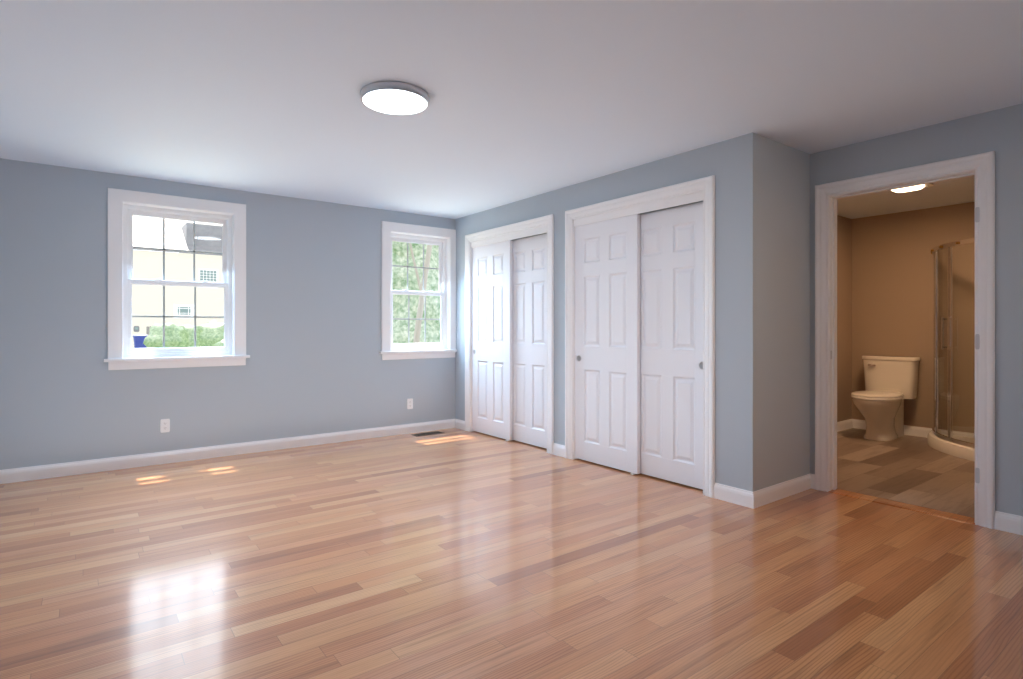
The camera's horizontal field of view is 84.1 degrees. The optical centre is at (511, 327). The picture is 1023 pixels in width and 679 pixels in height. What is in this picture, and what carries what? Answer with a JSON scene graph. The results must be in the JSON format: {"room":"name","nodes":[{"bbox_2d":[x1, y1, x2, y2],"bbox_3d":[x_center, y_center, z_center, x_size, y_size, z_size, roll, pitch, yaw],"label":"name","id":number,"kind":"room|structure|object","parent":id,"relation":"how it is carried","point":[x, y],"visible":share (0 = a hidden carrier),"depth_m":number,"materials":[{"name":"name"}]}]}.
{"room":"empty bedroom","nodes":[
{"label":"empty bedroom","id":0,"kind":"room"},
{"bbox_2d":[0,158,454,469],"bbox_3d":[-2.107,-0.047,5.525,5.285,2.400,0.150,0,0,-37],"label":"wall","id":1,"kind":"structure","parent":0,"point":[315,364],"depth_m":4.97,"materials":[{"name":"grey paint"}]},
{"bbox_2d":[160,419,169,432],"bbox_3d":[-2.936,0.833,4.801,0.070,0.115,0.008,0,0,-37],"label":"electrical outlet","id":2,"kind":"object","parent":1,"relation":"attached to","point":[164,425],"visible":1,"depth_m":4.80,"materials":[{"name":"plastic"}]},
{"bbox_2d":[104,188,249,369],"bbox_3d":[-2.871,-0.389,4.913,1.083,1.468,0.188,0,0,-37],"label":"window","id":3,"kind":"structure","parent":1,"relation":"in","point":[125,207],"depth_m":4.88,"materials":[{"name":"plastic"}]},
{"bbox_2d":[0,419,459,483],"bbox_3d":[-2.314,1.102,5.265,4.182,0.102,0.015,0,0,-37],"label":"baseboard","id":4,"kind":"structure","parent":1,"relation":"attached to","point":[13,475],"depth_m":4.98,"materials":[{"name":"white wood"}]},
{"bbox_2d":[407,398,412,408],"bbox_3d":[-1.107,0.833,6.179,0.070,0.115,0.008,0,0,-37],"label":"electrical outlet","id":5,"kind":"object","parent":1,"relation":"attached to","point":[410,403],"visible":1,"depth_m":6.18,"materials":[{"name":"plastic"}]},
{"bbox_2d":[379,221,456,359],"bbox_3d":[-1.049,-0.389,6.285,0.934,1.468,0.188,0,0,-37],"label":"window","id":6,"kind":"structure","parent":1,"relation":"in","point":[444,239],"depth_m":6.31,"materials":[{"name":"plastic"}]},
{"bbox_2d":[0,428,1022,678],"bbox_3d":[-0.288,1.213,3.016,5.170,0.120,6.365,0,0,-37],"label":"floor","id":7,"kind":"structure","parent":0,"point":[454,554],"depth_m":2.63,"materials":[{"name":"brown wood"}]},
{"bbox_2d":[411,431,442,436],"bbox_3d":[-0.905,1.151,6.136,0.335,0.005,0.135,0,0,-37],"label":"floor vent","id":8,"kind":"object","parent":7,"relation":"in","point":[427,433],"visible":1,"depth_m":6.13,"materials":[{"name":"brown metal"}]},
{"bbox_2d":[828,488,974,524],"bbox_3d":[2.519,1.208,3.683,0.141,0.129,0.846,0,0,-37],"label":"threshold","id":9,"kind":"object","parent":7,"relation":"on","point":[935,512],"visible":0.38,"depth_m":3.63,"materials":[{"name":"brown wood"}]},
{"bbox_2d":[0,0,1022,218],"bbox_3d":[0.909,-1.307,3.944,8.200,0.120,6.405,0,0,-37],"label":"ceiling","id":10,"kind":"structure","parent":0,"point":[529,98],"depth_m":2.92,"materials":[{"name":"white paint"}]},
{"bbox_2d":[361,81,428,114],"bbox_3d":[-0.625,-1.226,3.049,0.360,0.042,0.360,0,0,-37],"label":"flush-mount light","id":11,"kind":"object","parent":10,"relation":"attached to","point":[393,98],"visible":1,"depth_m":2.98,"materials":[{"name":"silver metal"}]},
{"bbox_2d":[892,183,933,192],"bbox_3d":[3.467,-1.221,4.954,0.380,0.052,0.300,0,0,-37],"label":"fan light","id":12,"kind":"object","parent":10,"relation":"attached to","point":[913,188],"visible":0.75,"depth_m":4.91,"materials":[{"name":"white glass"}]},
{"bbox_2d":[455,132,761,491],"bbox_3d":[0.493,-0.047,5.111,0.115,2.400,3.640,0,0,-37],"label":"wall","id":13,"kind":"structure","parent":0,"point":[733,166],"depth_m":3.79,"materials":[{"name":"grey paint"}]},
{"bbox_2d":[472,240,512,439],"bbox_3d":[-0.213,0.129,6.008,0.037,2.025,0.698,0,0,-37],"label":"closet door","id":14,"kind":"structure","parent":13,"relation":"in","point":[492,339],"depth_m":5.96,"materials":[{"name":"white wood"}]},
{"bbox_2d":[465,214,553,453],"bbox_3d":[-0.023,0.061,5.778,0.140,2.184,1.483,0,0,-37],"label":"trim","id":15,"kind":"structure","parent":13,"relation":"attached to","point":[536,226],"depth_m":5.54,"materials":[{"name":"white wood"}]},
{"bbox_2d":[513,234,546,448],"bbox_3d":[0.181,0.129,5.558,0.037,2.025,0.698,0,0,-37],"label":"closet door","id":16,"kind":"structure","parent":13,"relation":"in","point":[529,340],"depth_m":5.53,"materials":[{"name":"white wood"}]},
{"bbox_2d":[575,214,639,473],"bbox_3d":[0.780,0.129,4.690,0.037,2.025,0.698,0,0,-37],"label":"closet door","id":17,"kind":"structure","parent":13,"relation":"in","point":[607,342],"depth_m":4.64,"materials":[{"name":"white wood"}]},
{"bbox_2d":[565,175,714,497],"bbox_3d":[0.971,0.061,4.459,0.140,2.184,1.483,0,0,-37],"label":"trim","id":18,"kind":"structure","parent":13,"relation":"attached to","point":[696,190],"depth_m":4.10,"materials":[{"name":"white wood"}]},
{"bbox_2d":[640,202,702,489],"bbox_3d":[1.175,0.129,4.239,0.037,2.025,0.698,0,0,-37],"label":"closet door","id":19,"kind":"structure","parent":13,"relation":"in","point":[671,344],"depth_m":4.19,"materials":[{"name":"white wood"}]},
{"bbox_2d":[513,103,1022,515],"bbox_3d":[1.870,-0.047,4.543,0.115,2.400,6.205,0,0,-37],"label":"wall","id":20,"kind":"structure","parent":0,"point":[999,132],"depth_m":3.24,"materials":[{"name":"grey paint"}]},
{"bbox_2d":[815,151,994,528],"bbox_3d":[2.519,0.071,3.682,0.162,2.164,0.998,0,0,-37],"label":"door frame","id":21,"kind":"structure","parent":20,"relation":"attached to","point":[980,167],"depth_m":3.51,"materials":[{"name":"white wood"}]},
{"bbox_2d":[994,511,1022,534],"bbox_3d":[3.157,1.102,2.726,0.015,0.102,1.296,0,0,-37],"label":"baseboard","id":22,"kind":"structure","parent":20,"relation":"attached to","point":[1008,522],"depth_m":3.19,"materials":[{"name":"white wood"}]},
{"bbox_2d":[762,136,809,488],"bbox_3d":[1.856,-0.047,3.931,0.643,2.400,0.115,0,0,-37],"label":"wall","id":23,"kind":"structure","parent":0,"point":[785,312],"depth_m":3.87,"materials":[{"name":"grey paint"}]},
{"bbox_2d":[748,474,814,508],"bbox_3d":[1.846,1.102,3.836,0.773,0.102,0.025,0,0,-37],"label":"baseboard","id":24,"kind":"structure","parent":23,"relation":"attached to","point":[764,496],"depth_m":3.80,"materials":[{"name":"white wood"}]},
{"bbox_2d":[837,215,851,421],"bbox_3d":[2.775,-0.047,5.735,2.765,2.400,0.120,0,0,-37],"label":"wall","id":25,"kind":"structure","parent":0,"point":[844,316],"depth_m":6.41,"materials":[{"name":"beige paint"}]},
{"bbox_2d":[837,419,852,431],"bbox_3d":[2.816,1.102,5.681,2.765,0.102,0.015,0,0,-37],"label":"baseboard","id":26,"kind":"structure","parent":25,"relation":"attached to","point":[846,424],"depth_m":6.39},
{"bbox_2d":[837,428,974,517],"bbox_3d":[3.416,1.213,4.984,2.885,0.120,2.090,0,0,-37],"label":"floor","id":27,"kind":"structure","parent":0,"point":[915,470],"depth_m":4.50,"materials":[{"name":"brown tile"}]},
{"bbox_2d":[851,355,920,440],"bbox_3d":[3.855,0.731,5.923,0.773,0.845,0.513,0,0,-37],"label":"toilet","id":28,"kind":"object","parent":27,"relation":"on","point":[891,383],"visible":1,"depth_m":5.88,"materials":[{"name":"white ceramic"}]},
{"bbox_2d":[927,238,974,460],"bbox_3d":[4.279,0.188,5.168,1.037,1.930,1.037,0,0,-37],"label":"shower enclosure","id":29,"kind":"object","parent":27,"relation":"on","point":[961,446],"visible":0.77,"depth_m":5.21,"materials":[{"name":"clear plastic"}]},
{"bbox_2d":[852,202,974,432],"bbox_3d":[4.511,-0.047,5.828,0.120,2.400,2.060,0,0,-37],"label":"wall","id":30,"kind":"structure","parent":0,"point":[892,285],"depth_m":6.01,"materials":[{"name":"beige paint"}]},
{"bbox_2d":[853,419,973,437],"bbox_3d":[4.453,1.102,5.793,0.015,0.102,1.770,0,0,-37],"label":"baseboard","id":31,"kind":"structure","parent":30,"relation":"attached to","point":[908,430],"depth_m":6.01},
{"label":"outside","id":32,"kind":"structure","parent":0,"visible":0},
{"bbox_3d":[-12.447,1.453,33.134,80.000,0.300,56.095,0,0,-37],"label":"ground","id":33,"kind":"structure","parent":32,"visible":0},
{"bbox_2d":[132,335,147,347],"bbox_3d":[-17.025,0.817,26.049,0.660,0.968,0.800,0,0,-37],"label":"bin","id":34,"kind":"object","parent":33,"relation":"on","point":[140,339],"depth_m":25.71,"materials":[{"name":"blue plastic"}]},
{"bbox_2d":[132,216,223,346],"bbox_3d":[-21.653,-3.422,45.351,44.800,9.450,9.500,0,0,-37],"label":"house","id":35,"kind":"structure","parent":33,"relation":"on","point":[138,255],"depth_m":39.30,"materials":[{"name":"beige"}]},
{"bbox_2d":[143,320,223,347],"bbox_3d":[-14.547,0.689,27.112,5.270,2.110,4.811,0,0,-37],"label":"bush","id":36,"kind":"object","parent":33,"relation":"on","point":[184,339],"depth_m":26.06,"materials":[{"name":"green plant"}]},
{"bbox_2d":[392,241,439,342],"bbox_3d":[-1.310,-1.466,12.714,5.273,6.062,3.079,0,0,-37],"label":"tree","id":37,"kind":"object","parent":33,"relation":"on","point":[402,248],"depth_m":11.23,"materials":[{"name":"green plant"}]}
]}

